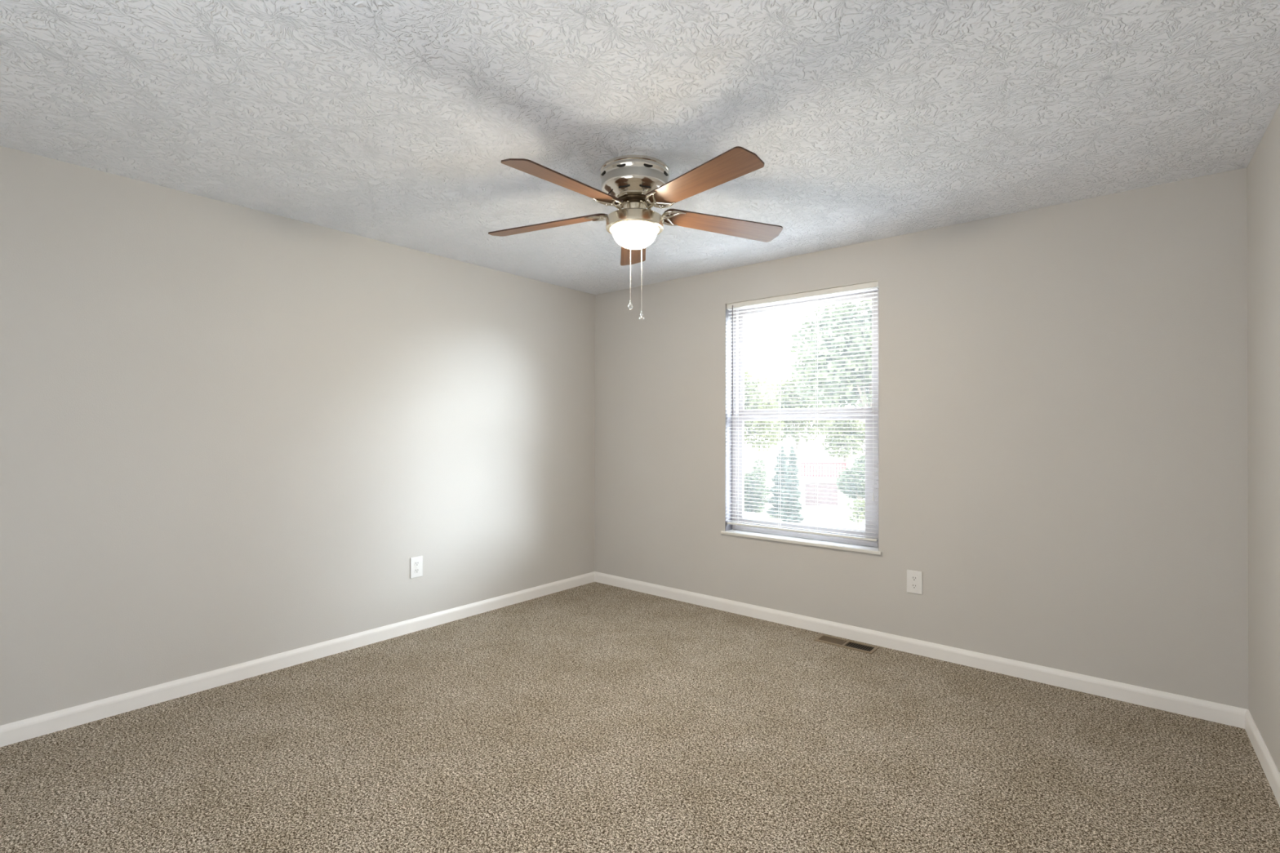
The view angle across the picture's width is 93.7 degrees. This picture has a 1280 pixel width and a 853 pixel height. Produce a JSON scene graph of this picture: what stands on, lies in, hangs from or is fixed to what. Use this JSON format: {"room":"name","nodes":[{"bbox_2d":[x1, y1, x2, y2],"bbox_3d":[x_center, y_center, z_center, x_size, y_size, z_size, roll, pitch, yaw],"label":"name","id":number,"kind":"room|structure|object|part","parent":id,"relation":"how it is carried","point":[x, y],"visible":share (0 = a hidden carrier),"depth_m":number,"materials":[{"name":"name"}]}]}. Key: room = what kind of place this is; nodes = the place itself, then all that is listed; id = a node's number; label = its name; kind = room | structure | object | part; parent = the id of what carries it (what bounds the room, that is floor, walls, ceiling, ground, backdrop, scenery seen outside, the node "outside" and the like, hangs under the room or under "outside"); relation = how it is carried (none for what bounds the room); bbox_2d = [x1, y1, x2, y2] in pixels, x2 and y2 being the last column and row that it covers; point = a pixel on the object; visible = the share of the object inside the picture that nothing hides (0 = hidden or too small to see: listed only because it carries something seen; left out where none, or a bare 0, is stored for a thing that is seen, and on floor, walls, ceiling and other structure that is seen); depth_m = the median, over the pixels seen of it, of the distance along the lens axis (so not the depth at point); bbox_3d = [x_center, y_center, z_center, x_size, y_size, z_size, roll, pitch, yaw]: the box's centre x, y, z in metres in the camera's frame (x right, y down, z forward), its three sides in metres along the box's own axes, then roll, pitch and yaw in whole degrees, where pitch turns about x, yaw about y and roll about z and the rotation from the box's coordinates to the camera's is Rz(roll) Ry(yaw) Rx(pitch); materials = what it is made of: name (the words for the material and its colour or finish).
{"room":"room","nodes":[
{"label":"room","id":0,"kind":"room"},
{"bbox_2d":[0,145,595,725],"bbox_3d":[-1.941,0.084,3.359,0.160,2.440,5.010,0,0,40],"label":"wall","id":1,"kind":"structure","parent":0,"point":[230,434],"depth_m":3.11,"materials":[{"name":"beige paint"}]},
{"bbox_2d":[0,571,594,746],"bbox_3d":[-1.800,1.263,3.390,0.013,0.083,4.450,0,0,40],"label":"baseboard","id":2,"kind":"structure","parent":1,"relation":"attached to","point":[17,731],"depth_m":3.10,"materials":[{"name":"white paint"}]},
{"bbox_2d":[410,555,422,578],"bbox_3d":[-1.430,0.900,3.841,0.009,0.132,0.085,0,0,40],"label":"wall outlet","id":3,"kind":"object","parent":1,"relation":"attached to","point":[416,562],"visible":1,"depth_m":3.84,"materials":[{"name":"white plastic"}]},
{"bbox_2d":[0,0,1279,294],"bbox_3d":[-0.266,-1.214,1.981,4.502,0.150,5.010,0,0,40],"label":"ceiling","id":4,"kind":"structure","parent":0,"point":[393,122],"depth_m":2.14,"materials":[{"name":"white paint"}]},
{"bbox_2d":[488,146,782,319],"bbox_3d":[-0.046,-0.818,2.611,1.383,0.635,1.347,0,0,40],"label":"ceiling fan","id":5,"kind":"object","parent":4,"relation":"hanging from","point":[634,184],"visible":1,"depth_m":2.55,"materials":[{"name":"brown wood"}]},
{"bbox_3d":[-0.427,-0.935,2.787,0.592,0.035,0.140,-3,-1,18],"label":"blade","id":6,"kind":"part","parent":5,"relation":"part of","materials":[{"name":"brown wood"}]},
{"bbox_3d":[-0.275,-0.937,2.311,0.140,0.035,0.592,0,3,36],"label":"blade","id":7,"kind":"part","parent":5,"relation":"part of","materials":[{"name":"brown wood"}]},
{"bbox_3d":[-0.151,-0.955,2.698,0.174,0.061,0.114,-3,-1,18],"label":"blade arm","id":8,"kind":"part","parent":5,"relation":"part of","materials":[{"name":"silver metal"}]},
{"bbox_3d":[-0.105,-0.955,2.546,0.114,0.061,0.174,0,3,36],"label":"blade arm","id":9,"kind":"part","parent":5,"relation":"part of","materials":[{"name":"silver metal"}]},
{"bbox_3d":[-0.039,-0.768,2.744,0.002,0.370,0.090,0,0,-7],"label":"pull chain","id":10,"kind":"part","parent":5,"relation":"part of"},
{"bbox_3d":[-0.033,-0.932,3.079,0.140,0.035,0.592,0,-3,-1],"label":"blade","id":11,"kind":"part","parent":5,"relation":"part of","materials":[{"name":"brown wood"}]},
{"bbox_3d":[-0.024,-0.846,2.653,0.201,0.113,0.201,0,0,40],"label":"globe","id":12,"kind":"part","parent":5,"relation":"part of","materials":[{"name":"white glass"}]},
{"bbox_3d":[0.054,-0.958,2.543,0.114,0.061,0.174,0,1,-36],"label":"blade arm","id":13,"kind":"part","parent":5,"relation":"part of","materials":[{"name":"silver metal"}]},
{"bbox_3d":[0.106,-0.954,2.693,0.174,0.061,0.114,3,-1,-18],"label":"blade arm","id":14,"kind":"part","parent":5,"relation":"part of","materials":[{"name":"silver metal"}]},
{"bbox_3d":[0.225,-0.946,2.308,0.140,0.035,0.592,0,1,-36],"label":"blade","id":15,"kind":"part","parent":5,"relation":"part of","materials":[{"name":"brown wood"}]},
{"bbox_3d":[0.382,-0.933,2.783,0.592,0.035,0.140,3,-1,-18],"label":"blade","id":16,"kind":"part","parent":5,"relation":"part of","materials":[{"name":"brown wood"}]},
{"bbox_2d":[0,582,1279,852],"bbox_3d":[-0.272,1.401,1.968,4.502,0.200,5.010,0,0,40],"label":"floor","id":17,"kind":"structure","parent":0,"point":[593,717],"depth_m":2.34,"materials":[{"name":"carpet"}]},
{"bbox_2d":[813,634,879,653],"bbox_3d":[1.241,1.308,3.619,0.352,0.009,0.128,0,0,40],"label":"floor vent","id":18,"kind":"object","parent":17,"relation":"in","point":[852,645],"visible":1,"depth_m":3.61,"materials":[{"name":"beige metal"}]},
{"bbox_2d":[594,167,1248,709],"bbox_3d":[1.296,0.094,3.827,4.228,2.440,0.160,0,0,40],"label":"wall","id":19,"kind":"structure","parent":0,"point":[1063,388],"depth_m":3.15,"materials":[{"name":"beige paint"}]},
{"bbox_2d":[720,280,881,555],"bbox_3d":[1.065,-0.057,4.006,1.117,1.651,0.176,0,0,40],"label":"window","id":20,"kind":"structure","parent":19,"relation":"in","point":[811,540],"depth_m":4.08,"materials":[{"name":"white plastic"}]},
{"bbox_3d":[1.050,0.758,3.986,1.117,0.020,0.133,0,0,40],"label":"sill","id":21,"kind":"part","parent":20,"relation":"part of","materials":[{"name":"white paint"}]},
{"bbox_2d":[726,280,878,542],"bbox_3d":[1.037,-0.092,3.967,1.070,1.579,0.036,0,0,40],"label":"window blind","id":22,"kind":"object","parent":20,"relation":"attached to","point":[873,285],"visible":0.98,"depth_m":3.93,"materials":[{"name":"white plastic"}]},
{"bbox_3d":[1.035,0.691,3.969,1.051,0.013,0.024,0,0,40],"label":"rail","id":23,"kind":"part","parent":22,"relation":"part of","materials":[{"name":"white plastic"}]},
{"bbox_3d":[1.378,-0.084,3.691,0.001,1.538,0.028,0,0,40],"label":"ladder cord","id":24,"kind":"part","parent":22,"relation":"part of","materials":[{"name":"white fabric"}]},
{"bbox_3d":[1.415,-0.201,3.638,0.009,1.305,0.009,0,0,17],"label":"lift cord","id":25,"kind":"part","parent":22,"relation":"part of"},
{"bbox_3d":[1.097,0.316,4.039,1.003,0.799,0.022,0,0,40],"label":"sash","id":26,"kind":"part","parent":20,"relation":"part of","materials":[{"name":"clear glass"}]},
{"bbox_3d":[1.114,-0.459,4.062,1.003,0.777,0.020,0,0,40],"label":"sash","id":27,"kind":"part","parent":20,"relation":"part of","materials":[{"name":"clear glass"}]},
{"bbox_2d":[906,569,922,595],"bbox_3d":[1.588,0.900,3.470,0.085,0.132,0.009,0,0,40],"label":"wall outlet","id":28,"kind":"object","parent":19,"relation":"attached to","point":[914,578],"visible":1,"depth_m":3.47,"materials":[{"name":"white plastic"}]},
{"bbox_2d":[911,583,917,588],"bbox_3d":[1.586,0.923,3.468,0.034,0.027,0.003,0,0,40],"label":"receptacle","id":29,"kind":"object","parent":28,"relation":"attached to","point":[913,585],"depth_m":3.47,"materials":[{"name":"white plastic"}]},
{"bbox_2d":[911,575,917,581],"bbox_3d":[1.586,0.878,3.468,0.034,0.027,0.003,0,0,40],"label":"receptacle","id":30,"kind":"object","parent":28,"relation":"attached to","point":[913,578],"depth_m":3.47,"materials":[{"name":"white plastic"}]},
{"bbox_2d":[594,571,1247,728],"bbox_3d":[1.123,1.272,3.850,3.928,0.083,0.013,0,0,40],"label":"baseboard","id":31,"kind":"structure","parent":19,"relation":"attached to","point":[1233,716],"depth_m":3.28,"materials":[{"name":"white paint"}]},
{"bbox_2d":[1246,103,1279,773],"bbox_3d":[1.383,0.079,0.763,0.300,2.440,4.459,0,0,38],"label":"wall","id":32,"kind":"structure","parent":0,"point":[1263,170],"depth_m":2.32,"materials":[{"name":"beige paint"}]},
{"bbox_2d":[1244,709,1279,806],"bbox_3d":[1.259,1.257,0.857,0.013,0.083,4.452,0,0,38],"label":"baseboard","id":33,"kind":"structure","parent":32,"relation":"attached to","point":[1270,770],"depth_m":2.29,"materials":[{"name":"white paint"}]},
{"label":"outside","id":34,"kind":"structure","parent":0,"visible":0},
{"bbox_2d":[743,449,865,523],"bbox_3d":[22.149,4.820,63.675,100.000,0.300,101.000,0,0,40],"label":"lawn","id":35,"kind":"structure","parent":34,"point":[749,455],"depth_m":75.57,"materials":[{"name":"green plant"}]},
{"bbox_2d":[743,458,770,512],"bbox_3d":[5.976,3.206,31.600,1.774,3.049,1.562,0,0,15],"label":"shrub","id":36,"kind":"object","parent":35,"relation":"on","point":[757,470],"visible":0.84,"depth_m":31.25,"materials":[{"name":"green plant"}]},
{"bbox_2d":[743,368,784,475],"bbox_3d":[7.315,-0.274,43.748,6.650,9.721,7.105,0,0,40],"label":"leafy tree","id":37,"kind":"object","parent":35,"relation":"on","point":[759,431],"visible":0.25,"depth_m":43.05,"materials":[{"name":"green plant"}]},
{"bbox_2d":[765,445,788,517],"bbox_3d":[6.957,2.721,29.396,1.613,3.575,1.628,0,0,40],"label":"evergreen tree","id":38,"kind":"object","parent":35,"relation":"on","point":[781,460],"visible":0.66,"depth_m":29.14,"materials":[{"name":"green plant"}]},
{"bbox_2d":[781,445,804,523],"bbox_3d":[6.923,2.686,27.179,1.062,3.623,1.039,0,0,40],"label":"evergreen tree","id":39,"kind":"object","parent":35,"relation":"on","point":[791,464],"visible":0.96,"depth_m":27.00,"materials":[{"name":"green plant"}]},
{"bbox_2d":[759,374,833,474],"bbox_3d":[14.608,-0.216,56.058,6.776,9.766,7.213,0,0,40],"label":"leafy tree","id":40,"kind":"object","parent":35,"relation":"on","point":[794,404],"visible":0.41,"depth_m":54.73,"materials":[{"name":"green plant"}]},
{"bbox_2d":[796,462,846,494],"bbox_3d":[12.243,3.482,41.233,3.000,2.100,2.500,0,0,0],"label":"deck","id":41,"kind":"object","parent":35,"relation":"on","point":[828,477],"visible":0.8,"depth_m":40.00,"materials":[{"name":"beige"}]},
{"bbox_3d":[12.244,3.283,40.034,3.000,0.060,0.060,0,0,0],"label":"rail","id":42,"kind":"part","parent":41,"relation":"part of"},
{"bbox_3d":[12.246,2.461,40.038,3.000,0.070,0.100,0,0,0],"label":"rail","id":43,"kind":"part","parent":41,"relation":"part of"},
{"bbox_2d":[788,299,871,422],"bbox_3d":[6.589,-0.006,17.083,4.563,8.907,4.266,0,0,9],"label":"leafy tree","id":44,"kind":"object","parent":35,"relation":"on","point":[838,394],"visible":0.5,"depth_m":16.52,"materials":[{"name":"green plant"}]},
{"bbox_2d":[813,419,865,469],"bbox_3d":[23.023,1.355,65.951,6.471,6.769,8.060,0,0,40],"label":"leafy tree","id":45,"kind":"object","parent":35,"relation":"on","point":[855,437],"visible":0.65,"depth_m":64.80,"materials":[{"name":"green plant"}]},
{"bbox_2d":[835,453,865,529],"bbox_3d":[8.711,2.788,23.877,1.792,3.400,1.680,0,0,16],"label":"shrub","id":46,"kind":"object","parent":35,"relation":"on","point":[855,470],"visible":0.57,"depth_m":23.65,"materials":[{"name":"green plant"}]},
{"bbox_2d":[846,498,865,529],"bbox_3d":[7.863,3.526,21.428,0.900,1.898,0.894,0,0,-17],"label":"shrub","id":47,"kind":"object","parent":35,"relation":"on","point":[855,505],"visible":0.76,"depth_m":21.30,"materials":[{"name":"green plant"}]},
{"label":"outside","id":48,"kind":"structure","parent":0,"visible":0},
{"bbox_2d":[801,497,865,529],"bbox_3d":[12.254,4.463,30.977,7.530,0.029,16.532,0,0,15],"label":"driveway","id":49,"kind":"structure","parent":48,"point":[842,500],"depth_m":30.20,"materials":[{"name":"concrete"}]},
{"bbox_2d":[804,480,837,505],"bbox_3d":[10.305,3.808,34.106,1.860,1.366,0.310,0,0,0],"label":"wall","id":50,"kind":"structure","parent":49,"relation":"on","point":[808,484],"depth_m":33.98,"materials":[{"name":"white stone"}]}
]}

